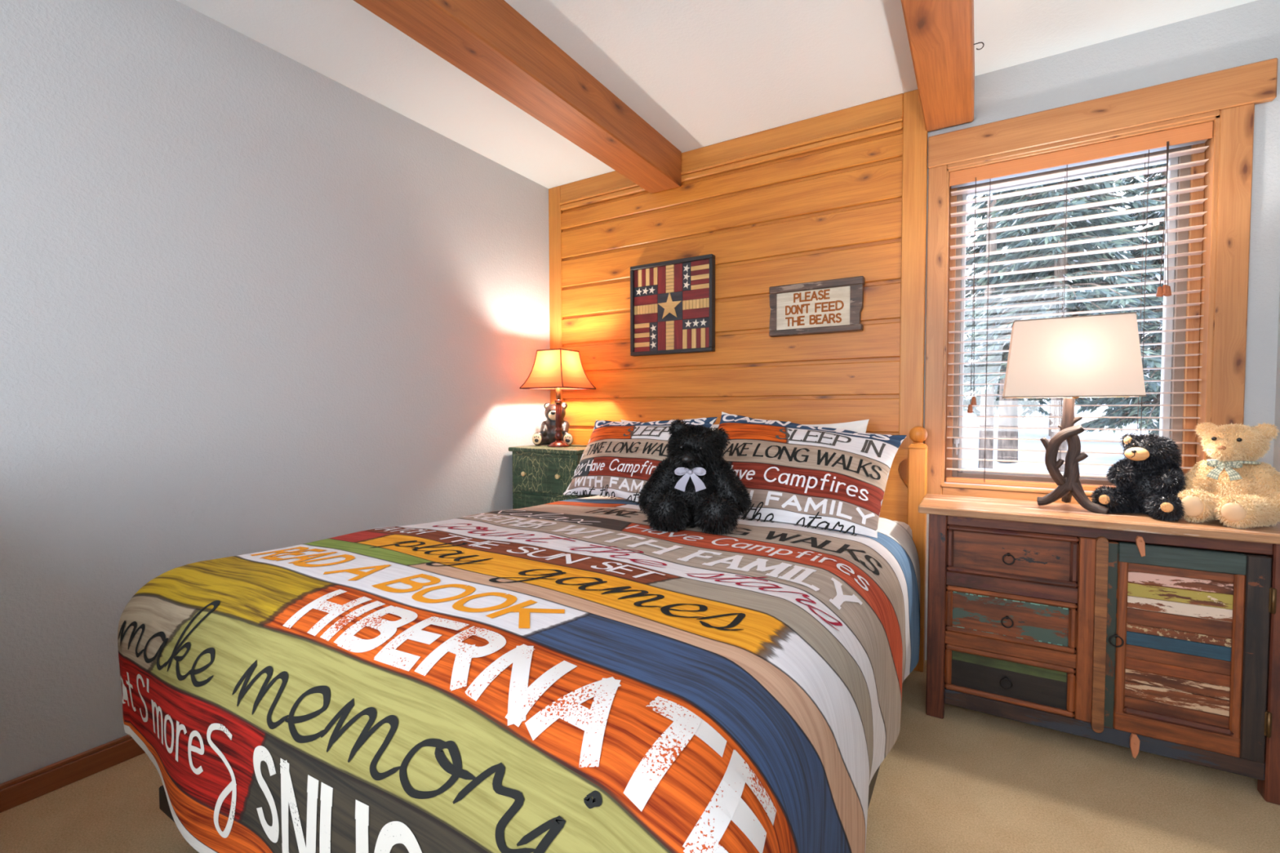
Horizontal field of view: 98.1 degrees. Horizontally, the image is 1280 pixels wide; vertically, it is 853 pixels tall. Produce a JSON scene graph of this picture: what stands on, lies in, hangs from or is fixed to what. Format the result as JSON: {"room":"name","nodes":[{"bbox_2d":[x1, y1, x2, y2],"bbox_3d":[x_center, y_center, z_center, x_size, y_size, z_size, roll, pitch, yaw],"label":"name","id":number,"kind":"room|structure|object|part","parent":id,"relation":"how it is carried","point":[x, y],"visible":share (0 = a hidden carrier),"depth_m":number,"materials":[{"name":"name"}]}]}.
{"room":"bedroom","nodes":[
{"label":"bedroom","id":0,"kind":"room"},
{"bbox_2d":[0,0,550,783],"bbox_3d":[-1.534,-0.184,1.985,0.150,2.440,4.000,1,2,31],"label":"wall","id":1,"kind":"structure","parent":0,"point":[251,302],"depth_m":1.91,"materials":[{"name":"grey paint"}]},
{"bbox_2d":[0,734,145,813],"bbox_3d":[-1.529,1.002,1.872,0.014,0.076,3.740,1,2,31],"label":"baseboard","id":2,"kind":"structure","parent":1,"relation":"attached to","point":[14,793],"depth_m":1.62,"materials":[{"name":"brown wood"}]},
{"bbox_2d":[0,660,1279,852],"bbox_3d":[-0.139,1.121,1.180,3.410,0.120,4.000,1,2,31],"label":"floor","id":3,"kind":"structure","parent":0,"point":[966,780],"depth_m":1.54,"materials":[{"name":"beige carpet"}]},
{"bbox_2d":[159,426,928,822],"bbox_3d":[-0.013,0.527,1.859,1.583,1.020,2.086,1,2,31],"label":"bed","id":4,"kind":"object","parent":3,"relation":"on","point":[901,502],"visible":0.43,"depth_m":2.29,"materials":[{"name":"brown wood"}]},
{"bbox_3d":[-0.546,0.924,0.997,1.470,0.057,0.035,1,2,31],"label":"foot rail","id":5,"kind":"part","parent":4,"relation":"part of","materials":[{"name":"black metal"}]},
{"bbox_3d":[0.605,0.905,1.473,0.040,0.057,1.988,1,2,31],"label":"rail","id":6,"kind":"part","parent":4,"relation":"part of","materials":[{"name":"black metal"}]},
{"bbox_3d":[0.513,0.356,2.716,1.454,0.700,0.034,1,2,31],"label":"headboard panel","id":7,"kind":"part","parent":4,"relation":"part of","materials":[{"name":"brown wood"}]},
{"bbox_3d":[1.159,0.545,2.327,0.068,0.946,0.068,1,2,31],"label":"headboard post","id":8,"kind":"part","parent":4,"relation":"part of","materials":[{"name":"brown wood"}]},
{"bbox_3d":[-0.030,0.751,1.839,1.490,0.227,1.990,1,2,31],"label":"box spring","id":9,"kind":"object","parent":4,"relation":"on","visible":0},
{"bbox_2d":[893,520,912,538],"bbox_3d":[-0.032,0.521,1.829,1.500,0.230,1.995,1,2,31],"label":"mattress","id":10,"kind":"object","parent":9,"relation":"on","point":[906,526],"visible":0.08,"depth_m":2.22,"materials":[{"name":"white fabric"}]},
{"bbox_2d":[117,495,919,852],"bbox_3d":[-0.101,0.585,1.717,1.601,0.580,1.913,1,2,31],"label":"duvet","id":11,"kind":"object","parent":10,"relation":"on","point":[579,675],"visible":0.91,"depth_m":0.93,"materials":[{"name":"multicoloured fabric"}]},
{"bbox_2d":[563,417,717,503],"bbox_3d":[-0.045,0.143,2.506,0.680,0.371,0.424,1,2,31],"label":"pillow","id":12,"kind":"object","parent":11,"relation":"on","point":[618,459],"visible":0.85,"depth_m":2.49,"materials":[{"name":"multicoloured fabric"}]},
{"bbox_2d":[636,417,752,535],"bbox_3d":[0.179,0.165,1.839,0.390,0.387,0.288,0,2,4],"label":"teddy bear","id":13,"kind":"object","parent":11,"relation":"on","point":[695,485],"visible":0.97,"depth_m":1.79},
{"bbox_2d":[718,411,906,538],"bbox_3d":[0.571,0.148,2.105,0.771,0.404,0.486,1,2,31],"label":"pillow","id":14,"kind":"object","parent":11,"relation":"on","point":[831,478],"visible":0.76,"depth_m":2.00,"materials":[{"name":"multicoloured fabric"}]},
{"bbox_2d":[621,419,719,430],"bbox_3d":[0.133,0.143,2.816,0.640,0.351,0.100,1,2,31],"label":"sleeping pillow","id":15,"kind":"object","parent":10,"relation":"on","point":[713,426],"visible":0.02,"depth_m":2.71,"materials":[{"name":"white fabric"}]},
{"bbox_2d":[804,419,868,432],"bbox_3d":[0.703,0.147,2.469,0.575,0.364,0.100,1,2,31],"label":"sleeping pillow","id":16,"kind":"object","parent":10,"relation":"on","point":[860,426],"visible":0.07,"depth_m":2.37,"materials":[{"name":"white fabric"}]},
{"bbox_2d":[508,444,595,509],"bbox_3d":[-0.445,0.554,3.142,0.487,0.880,0.381,1,2,31],"label":"nightstand","id":17,"kind":"object","parent":3,"relation":"on","point":[542,473],"visible":0.33,"depth_m":3.00,"materials":[{"name":"green wood"}]},
{"bbox_3d":[-0.636,0.260,3.044,0.027,0.027,0.032,1,2,31],"label":"knob","id":18,"kind":"part","parent":17,"relation":"part of","materials":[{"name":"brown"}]},
{"bbox_3d":[-0.524,0.477,3.010,0.427,0.204,0.018,1,2,31],"label":"drawer","id":19,"kind":"part","parent":17,"relation":"part of","materials":[{"name":"green wood"}]},
{"bbox_3d":[-0.525,0.261,3.003,0.427,0.196,0.018,1,2,31],"label":"drawer","id":20,"kind":"part","parent":17,"relation":"part of","materials":[{"name":"green wood"}]},
{"bbox_2d":[532,402,573,445],"bbox_3d":[-0.501,-0.012,3.245,0.236,0.260,0.151,0,2,1],"label":"bear figurine","id":21,"kind":"object","parent":17,"relation":"on","point":[546,436],"visible":0.78,"depth_m":3.20,"materials":[{"name":"ceramic"}]},
{"bbox_2d":[519,348,595,447],"bbox_3d":[-0.442,-0.157,3.142,0.328,0.541,0.351,1,2,31],"label":"table lamp","id":22,"kind":"object","parent":17,"relation":"on","point":[557,370],"visible":0.98,"depth_m":3.06,"materials":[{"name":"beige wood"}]},
{"bbox_3d":[-0.460,-0.319,3.124,0.305,0.210,0.305,1,2,31],"label":"lamp shade","id":23,"kind":"part","parent":22,"relation":"part of","materials":[{"name":"beige fabric"}]},
{"bbox_2d":[555,387,560,399],"bbox_3d":[-0.459,-0.184,3.128,0.028,0.072,0.028,1,2,31],"label":"socket","id":24,"kind":"object","parent":22,"relation":"attached to","point":[557,389],"depth_m":3.12,"materials":[{"name":"gold metal"}]},
{"bbox_2d":[918,493,1279,804],"bbox_3d":[1.479,0.657,1.843,0.981,0.753,0.325,1,2,31],"label":"dresser","id":25,"kind":"object","parent":3,"relation":"on","point":[1136,632],"visible":1,"depth_m":1.70,"materials":[{"name":"brown wood"}]},
{"bbox_3d":[1.056,0.667,1.976,0.056,0.727,0.055,1,2,31],"label":"leg","id":26,"kind":"part","parent":25,"relation":"part of","materials":[{"name":"brown wood"}]},
{"bbox_3d":[1.222,0.857,1.854,0.036,0.038,0.016,1,2,31],"label":"ring pull","id":27,"kind":"part","parent":25,"relation":"part of","materials":[{"name":"grey metal"}]},
{"bbox_3d":[1.221,0.650,1.847,0.036,0.038,0.016,1,2,31],"label":"ring pull","id":28,"kind":"part","parent":25,"relation":"part of","materials":[{"name":"grey metal"}]},
{"bbox_3d":[1.221,0.438,1.839,0.036,0.038,0.016,1,2,31],"label":"ring pull","id":29,"kind":"part","parent":25,"relation":"part of","materials":[{"name":"grey metal"}]},
{"bbox_3d":[1.228,0.844,1.859,0.362,0.158,0.028,1,2,31],"label":"drawer","id":30,"kind":"part","parent":25,"relation":"part of","materials":[{"name":"teal"}]},
{"bbox_3d":[1.230,0.741,1.860,0.364,0.046,0.026,1,2,31],"label":"drawer rail","id":31,"kind":"part","parent":25,"relation":"part of","materials":[{"name":"brown wood"}]},
{"bbox_3d":[1.227,0.637,1.852,0.362,0.160,0.028,1,2,31],"label":"drawer","id":32,"kind":"part","parent":25,"relation":"part of","materials":[{"name":"teal"}]},
{"bbox_3d":[1.230,0.531,1.853,0.364,0.049,0.026,1,2,31],"label":"drawer rail","id":33,"kind":"part","parent":25,"relation":"part of","materials":[{"name":"brown wood"}]},
{"bbox_3d":[1.227,0.425,1.845,0.362,0.161,0.028,1,2,31],"label":"drawer","id":34,"kind":"part","parent":25,"relation":"part of","materials":[{"name":"brown wood"}]},
{"bbox_2d":[1001,311,1146,514],"bbox_3d":[1.441,-0.043,1.875,0.364,0.665,0.214,1,2,31],"label":"table lamp","id":35,"kind":"object","parent":25,"relation":"on","point":[1074,357],"visible":1,"depth_m":1.81,"materials":[{"name":"white fabric"}]},
{"bbox_3d":[1.441,-0.228,1.869,0.360,0.256,0.210,1,2,31],"label":"lamp shade","id":36,"kind":"part","parent":35,"relation":"part of","materials":[{"name":"fabric"}]},
{"bbox_3d":[1.440,-0.356,1.865,0.314,0.004,0.180,1,2,31],"label":"trim","id":37,"kind":"part","parent":35,"relation":"part of","materials":[{"name":"brown"}]},
{"bbox_3d":[1.441,-0.100,1.873,0.364,0.004,0.214,1,2,31],"label":"trim","id":38,"kind":"part","parent":35,"relation":"part of","materials":[{"name":"brown"}]},
{"bbox_3d":[1.408,0.329,1.736,0.784,0.037,0.027,1,2,31],"label":"rail","id":39,"kind":"part","parent":25,"relation":"part of","materials":[{"name":"brown wood"}]},
{"bbox_3d":[1.450,0.651,1.691,0.036,0.038,0.016,1,2,31],"label":"ring pull","id":40,"kind":"part","parent":25,"relation":"part of","materials":[{"name":"grey metal"}]},
{"bbox_2d":[1090,431,1186,521],"bbox_3d":[1.625,0.161,1.787,0.224,0.285,0.238,-1,2,-32],"label":"teddy bear","id":41,"kind":"object","parent":25,"relation":"on","point":[1150,476],"visible":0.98,"depth_m":1.76},
{"bbox_3d":[1.582,0.640,1.638,0.236,0.457,0.012,1,2,31],"label":"panel","id":42,"kind":"part","parent":25,"relation":"part of","materials":[{"name":"multicoloured wood"}]},
{"bbox_3d":[1.586,0.644,1.627,0.349,0.577,0.032,1,2,31],"label":"door","id":43,"kind":"part","parent":25,"relation":"part of","materials":[{"name":"wood"}]},
{"bbox_2d":[1176,422,1279,529],"bbox_3d":[1.751,0.144,1.651,0.276,0.316,0.239,0,2,0],"label":"teddy bear","id":44,"kind":"object","parent":25,"relation":"on","point":[1236,489],"visible":0.98,"depth_m":1.63},
{"bbox_3d":[1.777,0.680,1.537,0.064,0.727,0.055,1,2,31],"label":"leg","id":45,"kind":"part","parent":25,"relation":"part of","materials":[{"name":"brown wood"}]},
{"bbox_2d":[176,0,1257,188],"bbox_3d":[-0.146,-1.438,1.093,3.410,0.120,4.000,1,2,31],"label":"ceiling","id":46,"kind":"structure","parent":0,"point":[701,73],"depth_m":2.08,"materials":[{"name":"white paint"}]},
{"bbox_2d":[353,0,681,193],"bbox_3d":[-0.838,-1.307,1.372,0.192,0.198,3.748,1,2,31],"label":"ceiling beam","id":47,"kind":"structure","parent":46,"relation":"attached to","point":[489,41],"depth_m":2.02,"materials":[{"name":"brown wood"}]},
{"bbox_2d":[901,0,974,132],"bbox_3d":[0.300,-1.283,0.689,0.173,0.205,3.766,1,2,31],"label":"ceiling beam","id":48,"kind":"structure","parent":46,"relation":"attached to","point":[940,33],"depth_m":1.84,"materials":[{"name":"brown wood"}]},
{"bbox_2d":[973,41,984,49],"bbox_3d":[1.142,-1.282,1.871,0.031,0.025,0.003,1,2,31],"label":"hook","id":49,"kind":"object","parent":48,"relation":"attached to","point":[980,42],"visible":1,"depth_m":1.87,"materials":[{"name":"grey metal"}]},
{"bbox_2d":[923,0,1279,660],"bbox_3d":[0.827,-0.215,2.724,3.110,2.440,0.178,1,2,31],"label":"wall","id":50,"kind":"structure","parent":0,"point":[1249,33],"depth_m":1.89,"materials":[{"name":"grey paint"}]},
{"bbox_2d":[548,186,564,404],"bbox_3d":[-0.512,-0.236,3.424,0.094,2.440,0.022,1,2,31],"label":"trim","id":51,"kind":"structure","parent":50,"relation":"attached to","point":[555,211],"depth_m":3.39,"materials":[{"name":"brown wood"}]},
{"bbox_2d":[559,93,903,210],"bbox_3d":[0.324,-1.366,2.866,1.880,0.148,0.034,1,2,31],"label":"trim","id":52,"kind":"structure","parent":50,"relation":"attached to","point":[885,115],"depth_m":2.68,"materials":[{"name":"brown wood"}]},
{"bbox_2d":[560,128,902,444],"bbox_3d":[0.334,-0.151,2.916,1.890,2.300,0.020,1,2,31],"label":"wood panelling","id":53,"kind":"object","parent":50,"relation":"attached to","point":[833,212],"visible":0.51,"depth_m":2.75,"materials":[{"name":"brown wood"}]},
{"bbox_2d":[630,253,715,356],"bbox_3d":[0.166,-0.635,2.965,0.494,0.491,0.042,1,2,31],"label":"picture","id":54,"kind":"object","parent":53,"relation":"attached to","point":[673,302],"visible":1,"depth_m":2.95,"materials":[{"name":"multicoloured"}]},
{"bbox_2d":[768,275,864,337],"bbox_3d":[0.812,-0.549,2.574,0.426,0.238,0.038,1,2,31],"label":"sign","id":55,"kind":"object","parent":53,"relation":"attached to","point":[832,305],"visible":1,"depth_m":2.56,"materials":[{"name":"brown wood"}]},
{"bbox_3d":[0.805,-0.546,2.584,0.345,0.178,0.027,1,2,31],"label":"panel","id":56,"kind":"part","parent":55,"relation":"part of","materials":[{"name":"white wood"}]},
{"bbox_2d":[898,88,927,485],"bbox_3d":[1.173,-0.205,2.396,0.094,2.440,0.022,1,2,31],"label":"trim","id":57,"kind":"structure","parent":50,"relation":"attached to","point":[914,164],"depth_m":2.37,"materials":[{"name":"brown wood"}]},
{"bbox_2d":[924,57,1277,504],"bbox_3d":[1.680,-0.438,2.155,1.008,1.539,0.166,1,2,31],"label":"window","id":58,"kind":"structure","parent":50,"relation":"in","point":[1228,98],"depth_m":2.01,"materials":[{"name":"brown wood"}]},
{"bbox_3d":[1.247,-0.379,2.345,0.069,1.410,0.022,1,2,31],"label":"casing","id":59,"kind":"part","parent":58,"relation":"part of","materials":[{"name":"brown wood"}]},
{"bbox_3d":[1.677,-0.398,2.229,0.680,1.210,0.035,1,2,31],"label":"sash","id":60,"kind":"part","parent":58,"relation":"part of","materials":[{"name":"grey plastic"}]},
{"bbox_3d":[1.678,-0.398,2.223,0.736,1.265,0.055,1,2,31],"label":"frame","id":61,"kind":"part","parent":58,"relation":"part of","materials":[{"name":"brown"}]},
{"bbox_2d":[945,120,1213,491],"bbox_3d":[1.631,-0.403,2.137,0.784,1.293,0.078,1,2,31],"label":"window blind","id":62,"kind":"object","parent":58,"relation":"attached to","point":[1200,133],"visible":0.93,"depth_m":2.11,"materials":[{"name":"white wood"}]},
{"bbox_3d":[1.360,-0.549,2.267,0.008,0.925,0.008,1,2,31],"label":"pull cord","id":63,"kind":"part","parent":62,"relation":"part of","materials":[{"name":"white fabric"}]},
{"bbox_3d":[1.363,-0.565,2.263,0.005,0.892,0.011,-1,2,-18],"label":"pull cord","id":64,"kind":"part","parent":62,"relation":"part of","materials":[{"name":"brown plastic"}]},
{"bbox_3d":[1.425,-0.392,2.278,0.002,1.240,0.054,1,2,31],"label":"ladder cord","id":65,"kind":"part","parent":62,"relation":"part of","materials":[{"name":"white fabric"}]},
{"bbox_3d":[1.639,0.232,2.169,0.778,0.021,0.050,1,2,31],"label":"rail","id":66,"kind":"part","parent":62,"relation":"part of","materials":[{"name":"brown wood"}]},
{"bbox_3d":[1.636,-0.388,2.149,0.002,1.240,0.054,1,2,31],"label":"ladder cord","id":67,"kind":"part","parent":62,"relation":"part of","materials":[{"name":"white fabric"}]},
{"bbox_3d":[1.636,-1.022,2.127,0.778,0.044,0.048,1,2,31],"label":"head rail","id":68,"kind":"part","parent":62,"relation":"part of","materials":[{"name":"brown wood"}]},
{"bbox_3d":[1.835,-0.384,2.028,0.002,1.240,0.054,1,2,31],"label":"ladder cord","id":69,"kind":"part","parent":62,"relation":"part of","materials":[{"name":"white fabric"}]},
{"bbox_3d":[1.849,-0.747,1.959,0.013,0.510,0.007,0,2,0],"label":"pull cord","id":70,"kind":"part","parent":62,"relation":"part of","materials":[{"name":"white fabric"}]},
{"bbox_3d":[1.855,-0.750,1.957,0.003,0.505,0.008,0,2,13],"label":"pull cord","id":71,"kind":"part","parent":62,"relation":"part of","materials":[{"name":"white fabric"}]},
{"bbox_3d":[1.858,-0.747,1.954,0.007,0.510,0.012,-1,2,-20],"label":"pull cord","id":72,"kind":"part","parent":62,"relation":"part of","materials":[{"name":"fabric"}]},
{"bbox_3d":[2.000,-0.365,1.885,0.082,1.410,0.022,1,2,31],"label":"casing","id":73,"kind":"part","parent":58,"relation":"part of","materials":[{"name":"brown wood"}]},
{"bbox_2d":[1273,288,1279,473],"bbox_3d":[1.249,-0.133,0.288,0.150,2.440,4.000,1,2,31],"label":"wall","id":74,"kind":"structure","parent":0,"point":[1277,442],"depth_m":1.83,"materials":[{"name":"grey paint"}]},
{"label":"outside","id":75,"kind":"structure","parent":0,"visible":0},
{"bbox_2d":[962,397,1152,474],"bbox_3d":[18.160,-0.326,18.756,60.000,2.461,45.000,1,2,31],"label":"snow ground","id":76,"kind":"structure","parent":75,"point":[1103,446],"depth_m":14.88,"materials":[{"name":"white snow"}]},
{"bbox_2d":[963,273,995,422],"bbox_3d":[7.806,-4.149,15.189,3.614,9.501,3.758,-2,3,-40],"label":"spruce tree","id":77,"kind":"object","parent":76,"relation":"on","point":[975,411],"visible":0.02,"depth_m":14.31,"materials":[{"name":"green plant"}]},
{"bbox_2d":[965,193,1008,468],"bbox_3d":[6.851,-3.545,11.180,0.982,9.001,0.826,1,2,31],"label":"pine tree","id":78,"kind":"object","parent":76,"relation":"on","point":[989,399],"visible":0.21,"depth_m":11.14,"materials":[{"name":"green plant"}]},
{"bbox_2d":[963,222,1048,416],"bbox_3d":[13.623,-6.049,20.844,4.558,12.001,4.153,0,2,-5],"label":"spruce tree","id":79,"kind":"object","parent":76,"relation":"on","point":[1020,401],"visible":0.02,"depth_m":20.69,"materials":[{"name":"green plant"}]},
{"bbox_2d":[964,191,1074,462],"bbox_3d":[8.338,-4.442,12.453,2.582,10.501,2.491,-1,2,-31],"label":"spruce tree","id":80,"kind":"object","parent":76,"relation":"on","point":[1003,411],"visible":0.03,"depth_m":12.43,"materials":[{"name":"green plant"}]},
{"bbox_2d":[963,194,1139,435],"bbox_3d":[11.766,-5.815,15.672,4.504,12.501,4.570,1,2,31],"label":"spruce tree","id":81,"kind":"object","parent":76,"relation":"on","point":[1080,401],"visible":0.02,"depth_m":14.80,"materials":[{"name":"green plant"}]},
{"bbox_2d":[963,168,1165,471],"bbox_3d":[7.201,-3.663,9.550,3.337,9.501,3.266,2,3,43],"label":"spruce tree","id":82,"kind":"object","parent":76,"relation":"on","point":[1135,265],"visible":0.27,"depth_m":9.21,"materials":[{"name":"green plant"}]},
{"bbox_2d":[1075,163,1166,435],"bbox_3d":[10.029,-3.583,10.458,2.925,9.001,2.860,0,2,-7],"label":"spruce tree","id":83,"kind":"object","parent":76,"relation":"on","point":[1126,411],"visible":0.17,"depth_m":10.43,"materials":[{"name":"green plant"}]},
{"bbox_2d":[1091,171,1162,423],"bbox_3d":[13.607,-5.434,13.329,4.465,12.000,4.047,1,2,31],"label":"spruce tree","id":84,"kind":"object","parent":76,"relation":"on","point":[1151,398],"visible":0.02,"depth_m":14.38,"materials":[{"name":"green plant"}]}
]}

